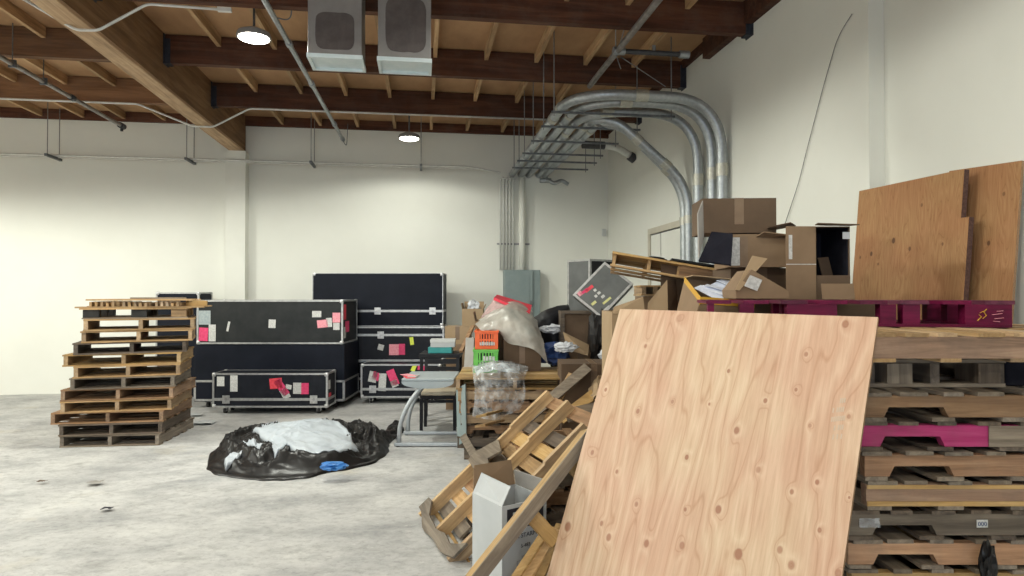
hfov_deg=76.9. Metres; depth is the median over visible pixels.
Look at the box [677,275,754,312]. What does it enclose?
cardboard box
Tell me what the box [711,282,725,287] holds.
paper sheet
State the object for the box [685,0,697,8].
joist
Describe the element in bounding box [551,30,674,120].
hanger
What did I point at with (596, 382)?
cardboard
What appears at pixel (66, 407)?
wooden pallet
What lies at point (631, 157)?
drain pipe
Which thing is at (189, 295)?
flight case
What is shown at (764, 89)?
wall
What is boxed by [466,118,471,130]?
joist
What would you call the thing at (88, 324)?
wooden pallet
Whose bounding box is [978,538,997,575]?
plastic bag
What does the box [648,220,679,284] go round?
door
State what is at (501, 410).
board
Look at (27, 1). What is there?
pipe
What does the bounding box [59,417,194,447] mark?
wooden pallet
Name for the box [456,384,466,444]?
leaning board
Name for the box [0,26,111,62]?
ceiling beam
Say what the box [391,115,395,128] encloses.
joist
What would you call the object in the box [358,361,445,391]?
flight case
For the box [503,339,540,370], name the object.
cardboard box
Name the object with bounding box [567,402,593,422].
board
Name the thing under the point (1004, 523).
wooden pallet
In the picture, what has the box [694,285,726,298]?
paper sheet
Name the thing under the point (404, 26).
air duct
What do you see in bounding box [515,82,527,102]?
joist
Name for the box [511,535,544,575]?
broken slat
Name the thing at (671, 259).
flat panel
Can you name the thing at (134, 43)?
ceiling beam
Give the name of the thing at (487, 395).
wooden pallet
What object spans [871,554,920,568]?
wooden pallet
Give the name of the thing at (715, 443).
plywood sheet
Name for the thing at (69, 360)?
wooden pallet
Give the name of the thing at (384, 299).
flight case
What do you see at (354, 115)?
joist
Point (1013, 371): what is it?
crate
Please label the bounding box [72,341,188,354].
wooden pallet
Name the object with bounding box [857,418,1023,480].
wooden pallet
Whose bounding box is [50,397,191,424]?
wooden pallet
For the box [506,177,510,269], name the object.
conduit
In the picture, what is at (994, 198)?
plywood sheet
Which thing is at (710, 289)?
paper sheet
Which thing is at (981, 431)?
wooden pallet
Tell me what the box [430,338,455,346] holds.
gift box
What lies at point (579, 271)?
flight case
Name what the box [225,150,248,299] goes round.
column
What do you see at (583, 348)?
flap
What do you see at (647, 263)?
wooden pallet
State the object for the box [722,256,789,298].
cardboard box
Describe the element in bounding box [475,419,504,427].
board
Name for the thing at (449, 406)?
cardboard box
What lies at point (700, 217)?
board
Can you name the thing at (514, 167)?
hanger
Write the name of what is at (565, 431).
wooden pallet
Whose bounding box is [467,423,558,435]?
wooden pallet
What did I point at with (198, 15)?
joist
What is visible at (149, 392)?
wooden pallet
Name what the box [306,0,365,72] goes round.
air duct
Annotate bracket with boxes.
[497,243,529,244]
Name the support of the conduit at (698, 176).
on the floor
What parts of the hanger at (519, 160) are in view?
rod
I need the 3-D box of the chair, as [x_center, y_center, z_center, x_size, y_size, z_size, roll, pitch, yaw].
[-0.866,1.286,7.774,0.426,0.820,0.478,0,-1,0]
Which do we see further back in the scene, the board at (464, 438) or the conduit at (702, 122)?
the conduit at (702, 122)
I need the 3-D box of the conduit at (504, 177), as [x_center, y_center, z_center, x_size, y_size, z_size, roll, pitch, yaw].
[-0.121,-1.151,11.516,0.040,1.667,0.113,1,-1,-40]
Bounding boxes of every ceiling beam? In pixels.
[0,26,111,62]
[0,74,167,104]
[0,107,608,138]
[30,0,245,150]
[93,0,753,39]
[163,33,685,90]
[211,82,641,124]
[606,0,780,134]
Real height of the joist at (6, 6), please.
0.124 m
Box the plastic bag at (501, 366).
[474,361,519,374]
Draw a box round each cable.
[0,98,546,127]
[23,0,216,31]
[785,14,851,222]
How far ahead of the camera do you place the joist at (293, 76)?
8.91 m
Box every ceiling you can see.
[0,0,743,126]
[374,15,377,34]
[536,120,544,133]
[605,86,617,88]
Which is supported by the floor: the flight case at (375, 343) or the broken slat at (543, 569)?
the broken slat at (543, 569)
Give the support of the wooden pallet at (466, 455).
on the floor
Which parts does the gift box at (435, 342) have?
box lid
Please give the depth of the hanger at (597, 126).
8.10 m
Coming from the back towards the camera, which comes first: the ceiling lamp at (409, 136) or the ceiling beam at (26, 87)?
the ceiling lamp at (409, 136)
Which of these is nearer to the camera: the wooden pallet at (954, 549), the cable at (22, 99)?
the wooden pallet at (954, 549)
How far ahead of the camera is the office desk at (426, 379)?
6.84 m
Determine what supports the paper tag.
attached to the cardboard box at (804, 244)
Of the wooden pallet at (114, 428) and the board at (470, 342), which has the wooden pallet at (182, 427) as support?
the wooden pallet at (114, 428)
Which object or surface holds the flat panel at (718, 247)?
on the cardboard box at (771, 246)
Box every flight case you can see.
[155,292,212,397]
[194,340,358,406]
[196,299,357,344]
[212,369,335,412]
[312,273,446,325]
[357,324,446,360]
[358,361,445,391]
[360,361,443,402]
[567,259,613,309]
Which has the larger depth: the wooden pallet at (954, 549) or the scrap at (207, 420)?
the scrap at (207, 420)
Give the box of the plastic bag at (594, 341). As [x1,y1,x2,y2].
[587,308,602,358]
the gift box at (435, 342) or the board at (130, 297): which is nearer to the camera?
the board at (130, 297)
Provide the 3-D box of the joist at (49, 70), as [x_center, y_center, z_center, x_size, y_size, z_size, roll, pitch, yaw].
[-6.078,-2.896,8.139,0.048,0.124,1.618,0,-1,-8]
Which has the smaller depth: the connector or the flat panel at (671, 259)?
the flat panel at (671, 259)
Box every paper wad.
[467,299,480,308]
[539,324,559,333]
[554,341,578,352]
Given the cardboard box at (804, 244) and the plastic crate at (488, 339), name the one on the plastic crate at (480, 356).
the plastic crate at (488, 339)
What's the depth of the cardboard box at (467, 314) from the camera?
9.10 m
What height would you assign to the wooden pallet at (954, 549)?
0.115 m
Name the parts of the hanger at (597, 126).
rod, rod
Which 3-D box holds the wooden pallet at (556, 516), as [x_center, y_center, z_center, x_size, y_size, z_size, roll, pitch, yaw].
[0.354,1.601,4.928,1.112,0.119,0.922,0,-1,-17]
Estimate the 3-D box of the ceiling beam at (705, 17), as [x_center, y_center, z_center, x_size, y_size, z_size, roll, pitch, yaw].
[-0.668,-2.797,6.303,6.370,0.350,0.150,0,-1,-8]
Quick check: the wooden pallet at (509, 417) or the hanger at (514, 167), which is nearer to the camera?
the wooden pallet at (509, 417)
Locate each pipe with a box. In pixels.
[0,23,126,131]
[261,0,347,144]
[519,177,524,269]
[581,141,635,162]
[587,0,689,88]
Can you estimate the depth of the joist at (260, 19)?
7.08 m
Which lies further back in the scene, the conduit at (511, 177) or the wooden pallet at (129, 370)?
the conduit at (511, 177)
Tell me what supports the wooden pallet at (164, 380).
on the wooden pallet at (149, 392)
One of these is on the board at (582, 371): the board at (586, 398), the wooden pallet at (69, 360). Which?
the board at (586, 398)
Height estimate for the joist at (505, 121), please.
0.124 m
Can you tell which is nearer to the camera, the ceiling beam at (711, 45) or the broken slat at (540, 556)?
the broken slat at (540, 556)
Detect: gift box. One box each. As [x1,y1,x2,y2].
[428,346,452,352]
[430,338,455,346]
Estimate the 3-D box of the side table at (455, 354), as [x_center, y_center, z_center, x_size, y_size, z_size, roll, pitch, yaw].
[-0.916,1.270,8.385,0.518,0.867,0.500,0,-1,0]
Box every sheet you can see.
[475,301,547,362]
[481,300,504,317]
[534,304,569,366]
[547,309,878,575]
[661,264,683,300]
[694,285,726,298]
[700,285,722,294]
[704,284,723,289]
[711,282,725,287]
[852,169,973,319]
[949,161,1023,323]
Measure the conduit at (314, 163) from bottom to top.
0.876 m
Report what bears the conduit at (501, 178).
attached to the wall at (73, 231)
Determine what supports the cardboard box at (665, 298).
on the wooden pallet at (565, 431)
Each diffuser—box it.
[238,32,268,43]
[400,136,417,141]
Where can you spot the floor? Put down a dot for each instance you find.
(170, 515)
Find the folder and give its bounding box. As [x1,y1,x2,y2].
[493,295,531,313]
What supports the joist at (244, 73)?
attached to the ceiling at (453, 34)
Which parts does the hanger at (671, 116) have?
rod, rod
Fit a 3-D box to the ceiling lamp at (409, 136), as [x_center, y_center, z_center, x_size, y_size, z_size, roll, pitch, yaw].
[-1.587,-2.608,9.959,0.330,0.658,0.330,0,-1,-8]
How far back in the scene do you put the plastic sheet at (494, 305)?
7.33 m
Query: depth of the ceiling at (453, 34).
7.98 m
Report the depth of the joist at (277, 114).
10.71 m
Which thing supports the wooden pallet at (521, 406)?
on the wooden pallet at (509, 417)
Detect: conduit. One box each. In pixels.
[0,102,500,173]
[499,177,503,269]
[503,177,506,269]
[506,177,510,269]
[509,89,727,197]
[509,177,513,269]
[512,177,516,269]
[518,100,716,264]
[525,107,703,262]
[535,117,692,260]
[542,124,683,259]
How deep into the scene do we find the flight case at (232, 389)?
8.74 m
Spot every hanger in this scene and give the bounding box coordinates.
[512,119,587,171]
[517,120,596,165]
[522,90,602,158]
[531,82,618,146]
[541,52,640,132]
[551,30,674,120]
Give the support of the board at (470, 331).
on the side table at (455, 354)
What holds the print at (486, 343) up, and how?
attached to the plastic crate at (488, 339)
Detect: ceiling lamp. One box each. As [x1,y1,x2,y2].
[236,8,271,43]
[398,115,419,141]
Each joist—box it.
[0,0,45,37]
[0,64,16,81]
[6,100,42,115]
[20,58,66,83]
[53,102,83,117]
[76,61,115,85]
[96,103,125,118]
[142,104,165,120]
[182,4,220,46]
[235,68,257,91]
[248,8,276,49]
[269,110,283,124]
[286,71,302,93]
[311,112,321,125]
[336,73,347,95]
[351,113,358,126]
[384,75,391,97]
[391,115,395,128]
[430,116,432,129]
[431,77,435,99]
[433,19,439,57]
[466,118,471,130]
[474,80,482,100]
[484,22,498,59]
[501,119,509,131]
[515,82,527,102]
[534,26,555,62]
[556,84,572,104]
[583,29,612,64]
[625,0,633,4]
[631,32,666,67]
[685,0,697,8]
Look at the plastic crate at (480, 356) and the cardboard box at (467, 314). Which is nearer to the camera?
the plastic crate at (480, 356)
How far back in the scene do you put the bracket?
11.59 m
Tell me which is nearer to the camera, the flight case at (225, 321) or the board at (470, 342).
the board at (470, 342)
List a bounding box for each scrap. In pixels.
[87,480,103,483]
[193,419,216,423]
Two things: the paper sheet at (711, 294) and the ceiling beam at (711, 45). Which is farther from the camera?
the ceiling beam at (711, 45)
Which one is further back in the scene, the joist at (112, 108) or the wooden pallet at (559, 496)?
the joist at (112, 108)
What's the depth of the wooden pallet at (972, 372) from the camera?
2.68 m
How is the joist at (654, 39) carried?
attached to the ceiling at (453, 34)
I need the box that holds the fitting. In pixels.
[540,177,568,185]
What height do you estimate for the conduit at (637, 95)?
3.856 m
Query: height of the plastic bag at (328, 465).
0.081 m
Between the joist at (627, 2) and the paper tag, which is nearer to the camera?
the paper tag
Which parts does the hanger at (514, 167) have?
rod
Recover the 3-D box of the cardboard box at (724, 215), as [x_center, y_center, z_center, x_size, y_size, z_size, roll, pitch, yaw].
[1.507,-0.477,4.406,0.481,0.230,0.303,0,-1,3]
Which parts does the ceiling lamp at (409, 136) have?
stem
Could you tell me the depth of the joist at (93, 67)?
8.59 m
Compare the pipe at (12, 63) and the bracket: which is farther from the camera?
the bracket
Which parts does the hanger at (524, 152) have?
rod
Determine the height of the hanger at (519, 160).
0.988 m
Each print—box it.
[480,342,494,344]
[483,356,494,360]
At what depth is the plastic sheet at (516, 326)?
6.88 m
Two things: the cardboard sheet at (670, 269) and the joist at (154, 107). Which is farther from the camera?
the joist at (154, 107)
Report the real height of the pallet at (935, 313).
0.124 m
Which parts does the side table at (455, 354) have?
leg, leg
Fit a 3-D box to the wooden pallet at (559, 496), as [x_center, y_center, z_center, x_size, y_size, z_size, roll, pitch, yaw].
[0.419,1.481,4.982,1.102,0.119,0.921,0,-1,-6]
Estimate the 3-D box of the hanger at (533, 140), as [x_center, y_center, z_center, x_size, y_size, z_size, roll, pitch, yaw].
[0.870,-2.454,8.886,1.230,0.988,0.036,0,-1,-8]
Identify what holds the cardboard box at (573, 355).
on the cardboard box
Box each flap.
[563,332,588,355]
[767,222,795,229]
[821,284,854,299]
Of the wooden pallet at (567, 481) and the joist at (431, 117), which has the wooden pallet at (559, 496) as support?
the wooden pallet at (567, 481)
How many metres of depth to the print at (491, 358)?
6.71 m
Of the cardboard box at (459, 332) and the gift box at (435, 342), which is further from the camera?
the cardboard box at (459, 332)
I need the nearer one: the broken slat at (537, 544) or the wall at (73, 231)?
the broken slat at (537, 544)
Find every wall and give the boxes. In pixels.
[0,118,607,394]
[608,0,884,305]
[884,0,1023,323]
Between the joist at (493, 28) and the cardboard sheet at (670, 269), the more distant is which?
the joist at (493, 28)
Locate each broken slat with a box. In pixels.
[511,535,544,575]
[522,527,558,575]
[534,523,560,575]
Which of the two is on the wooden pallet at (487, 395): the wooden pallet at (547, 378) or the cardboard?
the wooden pallet at (547, 378)
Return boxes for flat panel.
[669,258,713,267]
[699,232,732,265]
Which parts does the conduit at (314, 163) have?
rod, rod, rod, rod, rod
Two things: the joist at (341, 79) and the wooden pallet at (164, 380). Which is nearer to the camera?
the wooden pallet at (164, 380)
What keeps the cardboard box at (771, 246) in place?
on the cardboard box at (776, 275)
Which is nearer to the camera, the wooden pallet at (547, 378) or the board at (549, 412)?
the board at (549, 412)
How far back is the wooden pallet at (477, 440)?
6.30 m
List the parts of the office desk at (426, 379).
leg, leg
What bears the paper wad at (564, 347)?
on the flap at (583, 348)
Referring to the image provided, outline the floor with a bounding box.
[0,392,551,575]
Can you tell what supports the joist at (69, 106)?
attached to the ceiling at (453, 34)
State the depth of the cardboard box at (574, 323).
7.27 m
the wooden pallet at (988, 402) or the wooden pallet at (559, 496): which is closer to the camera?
the wooden pallet at (988, 402)
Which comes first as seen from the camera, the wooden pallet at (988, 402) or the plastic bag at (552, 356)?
the wooden pallet at (988, 402)
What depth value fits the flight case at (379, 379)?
9.59 m
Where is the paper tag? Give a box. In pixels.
[842,232,849,238]
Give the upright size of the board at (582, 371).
0.663 m
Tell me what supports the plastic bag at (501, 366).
on the wooden pallet at (547, 378)
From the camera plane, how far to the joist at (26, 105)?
10.15 m
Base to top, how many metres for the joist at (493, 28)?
0.124 m
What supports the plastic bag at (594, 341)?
on the cardboard box
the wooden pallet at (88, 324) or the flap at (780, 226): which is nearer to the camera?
the flap at (780, 226)
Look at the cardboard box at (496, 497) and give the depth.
3.34 m
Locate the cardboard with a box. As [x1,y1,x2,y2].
[588,375,601,399]
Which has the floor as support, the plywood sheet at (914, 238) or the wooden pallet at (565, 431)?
the plywood sheet at (914, 238)
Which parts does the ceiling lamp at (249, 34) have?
stem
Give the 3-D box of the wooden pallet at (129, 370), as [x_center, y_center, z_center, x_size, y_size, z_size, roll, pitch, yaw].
[-4.227,0.887,7.273,1.016,0.123,0.874,0,-1,-19]
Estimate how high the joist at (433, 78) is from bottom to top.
0.124 m
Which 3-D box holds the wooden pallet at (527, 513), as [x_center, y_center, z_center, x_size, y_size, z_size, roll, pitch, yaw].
[-0.047,1.170,2.911,1.236,0.934,0.153,1,-1,-40]
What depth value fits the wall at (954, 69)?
4.32 m
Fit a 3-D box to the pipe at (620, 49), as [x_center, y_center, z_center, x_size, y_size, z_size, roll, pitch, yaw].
[1.601,-2.617,6.264,0.906,0.698,3.900,0,-1,-8]
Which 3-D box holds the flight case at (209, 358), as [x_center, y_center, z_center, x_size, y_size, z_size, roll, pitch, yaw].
[-3.463,1.262,9.623,2.154,0.912,0.844,0,-1,0]
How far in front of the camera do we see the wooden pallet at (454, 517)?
4.56 m
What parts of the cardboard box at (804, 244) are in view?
cardboard strip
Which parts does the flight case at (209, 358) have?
edge trim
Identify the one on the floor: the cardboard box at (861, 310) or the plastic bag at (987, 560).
the cardboard box at (861, 310)
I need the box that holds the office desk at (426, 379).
[394,371,458,446]
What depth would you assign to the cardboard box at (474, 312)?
7.11 m
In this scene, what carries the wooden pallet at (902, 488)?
on the wooden pallet at (1004, 523)
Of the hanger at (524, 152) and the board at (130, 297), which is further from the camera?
the hanger at (524, 152)
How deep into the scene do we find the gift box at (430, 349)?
8.26 m
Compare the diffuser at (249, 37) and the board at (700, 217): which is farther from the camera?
the diffuser at (249, 37)
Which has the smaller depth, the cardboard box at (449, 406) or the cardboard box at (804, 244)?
the cardboard box at (804, 244)
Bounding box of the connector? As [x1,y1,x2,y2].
[217,6,231,12]
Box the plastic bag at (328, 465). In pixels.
[320,461,348,470]
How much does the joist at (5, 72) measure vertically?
0.124 m
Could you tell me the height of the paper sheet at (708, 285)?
0.064 m
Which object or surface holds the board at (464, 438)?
on the wooden pallet at (454, 517)
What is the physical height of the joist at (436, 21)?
0.124 m
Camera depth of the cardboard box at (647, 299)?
5.97 m
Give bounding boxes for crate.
[473,347,498,372]
[474,329,498,348]
[939,362,1023,385]
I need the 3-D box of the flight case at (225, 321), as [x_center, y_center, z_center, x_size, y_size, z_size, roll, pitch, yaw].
[-3.452,0.490,9.620,2.098,0.643,0.865,0,-1,0]
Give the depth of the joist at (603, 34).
7.65 m
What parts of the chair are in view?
leg, leg, frame, seat frame, seat, backrest, leg, frame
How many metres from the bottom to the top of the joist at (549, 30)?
0.124 m
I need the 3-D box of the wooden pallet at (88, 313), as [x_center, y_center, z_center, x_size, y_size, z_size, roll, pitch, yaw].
[-4.196,0.275,7.323,1.020,0.114,0.970,0,-1,-22]
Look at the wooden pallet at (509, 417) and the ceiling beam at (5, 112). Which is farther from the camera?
the ceiling beam at (5, 112)
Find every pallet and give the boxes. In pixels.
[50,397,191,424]
[58,408,190,436]
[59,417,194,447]
[60,377,195,401]
[60,389,191,413]
[62,346,193,366]
[69,367,190,389]
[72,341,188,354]
[72,357,192,378]
[75,299,211,307]
[79,308,194,318]
[80,329,195,342]
[83,316,195,330]
[418,390,590,561]
[456,367,559,389]
[457,423,507,447]
[458,390,551,400]
[459,399,548,412]
[461,401,546,424]
[464,436,499,459]
[465,429,586,575]
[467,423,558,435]
[500,454,573,488]
[509,428,578,470]
[546,486,570,507]
[546,504,565,526]
[610,251,713,281]
[633,285,660,295]
[697,300,1014,327]
[843,525,1023,575]
[845,472,1023,568]
[848,472,1023,539]
[854,448,1023,509]
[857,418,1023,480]
[861,394,1023,450]
[865,380,1023,421]
[870,359,1005,386]
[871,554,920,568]
[873,324,1023,361]
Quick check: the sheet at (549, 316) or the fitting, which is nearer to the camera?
the sheet at (549, 316)
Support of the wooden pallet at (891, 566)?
on the wooden pallet at (899, 557)
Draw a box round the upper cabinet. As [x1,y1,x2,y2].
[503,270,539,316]
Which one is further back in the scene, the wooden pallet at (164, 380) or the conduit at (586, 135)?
the conduit at (586, 135)
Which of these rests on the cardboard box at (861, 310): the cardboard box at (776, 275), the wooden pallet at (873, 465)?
the cardboard box at (776, 275)
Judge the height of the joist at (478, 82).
0.124 m
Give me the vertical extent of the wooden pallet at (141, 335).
0.122 m
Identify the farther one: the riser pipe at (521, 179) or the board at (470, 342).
the riser pipe at (521, 179)
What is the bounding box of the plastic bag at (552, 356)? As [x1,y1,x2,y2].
[541,341,569,365]
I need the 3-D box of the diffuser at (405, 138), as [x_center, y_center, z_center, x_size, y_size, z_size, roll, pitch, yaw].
[-1.587,-2.296,9.955,0.286,0.034,0.286,0,-1,-8]
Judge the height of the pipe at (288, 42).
0.508 m
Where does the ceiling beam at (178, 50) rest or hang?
attached to the ceiling at (453, 34)
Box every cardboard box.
[445,325,471,343]
[446,344,464,409]
[461,301,485,325]
[472,460,545,575]
[473,311,502,360]
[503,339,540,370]
[558,310,591,342]
[558,359,601,429]
[567,348,590,358]
[602,280,678,372]
[635,296,652,309]
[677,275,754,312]
[692,198,775,236]
[713,268,794,299]
[714,231,785,269]
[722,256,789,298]
[754,299,874,316]
[786,223,859,298]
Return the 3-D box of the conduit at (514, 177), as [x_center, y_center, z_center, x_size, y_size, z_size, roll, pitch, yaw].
[0.051,-1.151,11.540,0.040,1.667,0.113,1,-1,-40]
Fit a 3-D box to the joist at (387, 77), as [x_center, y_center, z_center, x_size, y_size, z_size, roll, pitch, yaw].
[-1.696,-2.889,8.751,0.048,0.124,1.618,0,-1,-8]
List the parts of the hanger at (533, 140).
rod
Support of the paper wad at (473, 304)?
in the cardboard box at (467, 314)
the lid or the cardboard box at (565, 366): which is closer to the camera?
the cardboard box at (565, 366)
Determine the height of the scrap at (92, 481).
0.012 m
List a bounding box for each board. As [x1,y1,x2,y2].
[130,297,185,298]
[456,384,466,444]
[459,325,474,352]
[459,433,475,455]
[464,338,474,366]
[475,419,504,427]
[476,409,503,417]
[502,364,591,433]
[542,372,571,422]
[562,390,595,423]
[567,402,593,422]
[697,201,703,257]
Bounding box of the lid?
[573,262,632,314]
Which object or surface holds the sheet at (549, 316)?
on the cardboard box
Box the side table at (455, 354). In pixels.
[419,351,462,415]
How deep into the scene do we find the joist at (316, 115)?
10.77 m
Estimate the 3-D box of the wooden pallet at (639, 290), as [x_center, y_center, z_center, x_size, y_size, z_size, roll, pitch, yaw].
[1.326,0.026,6.142,0.283,0.099,0.384,0,-1,0]
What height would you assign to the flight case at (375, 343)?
0.555 m
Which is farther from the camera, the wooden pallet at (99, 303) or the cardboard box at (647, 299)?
the wooden pallet at (99, 303)
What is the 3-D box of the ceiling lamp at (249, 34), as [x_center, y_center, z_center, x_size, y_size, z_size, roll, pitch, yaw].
[-2.572,-2.721,6.430,0.330,0.518,0.330,0,-1,-8]
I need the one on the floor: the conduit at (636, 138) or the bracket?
the conduit at (636, 138)
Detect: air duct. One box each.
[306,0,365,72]
[377,0,431,75]
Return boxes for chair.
[420,359,458,430]
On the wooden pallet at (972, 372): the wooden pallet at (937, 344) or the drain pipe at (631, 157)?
the wooden pallet at (937, 344)
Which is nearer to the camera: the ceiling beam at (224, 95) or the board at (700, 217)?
the board at (700, 217)
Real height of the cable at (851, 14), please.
1.569 m
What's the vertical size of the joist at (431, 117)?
0.124 m
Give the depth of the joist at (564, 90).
9.42 m
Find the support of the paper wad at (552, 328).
on the cardboard box at (574, 323)

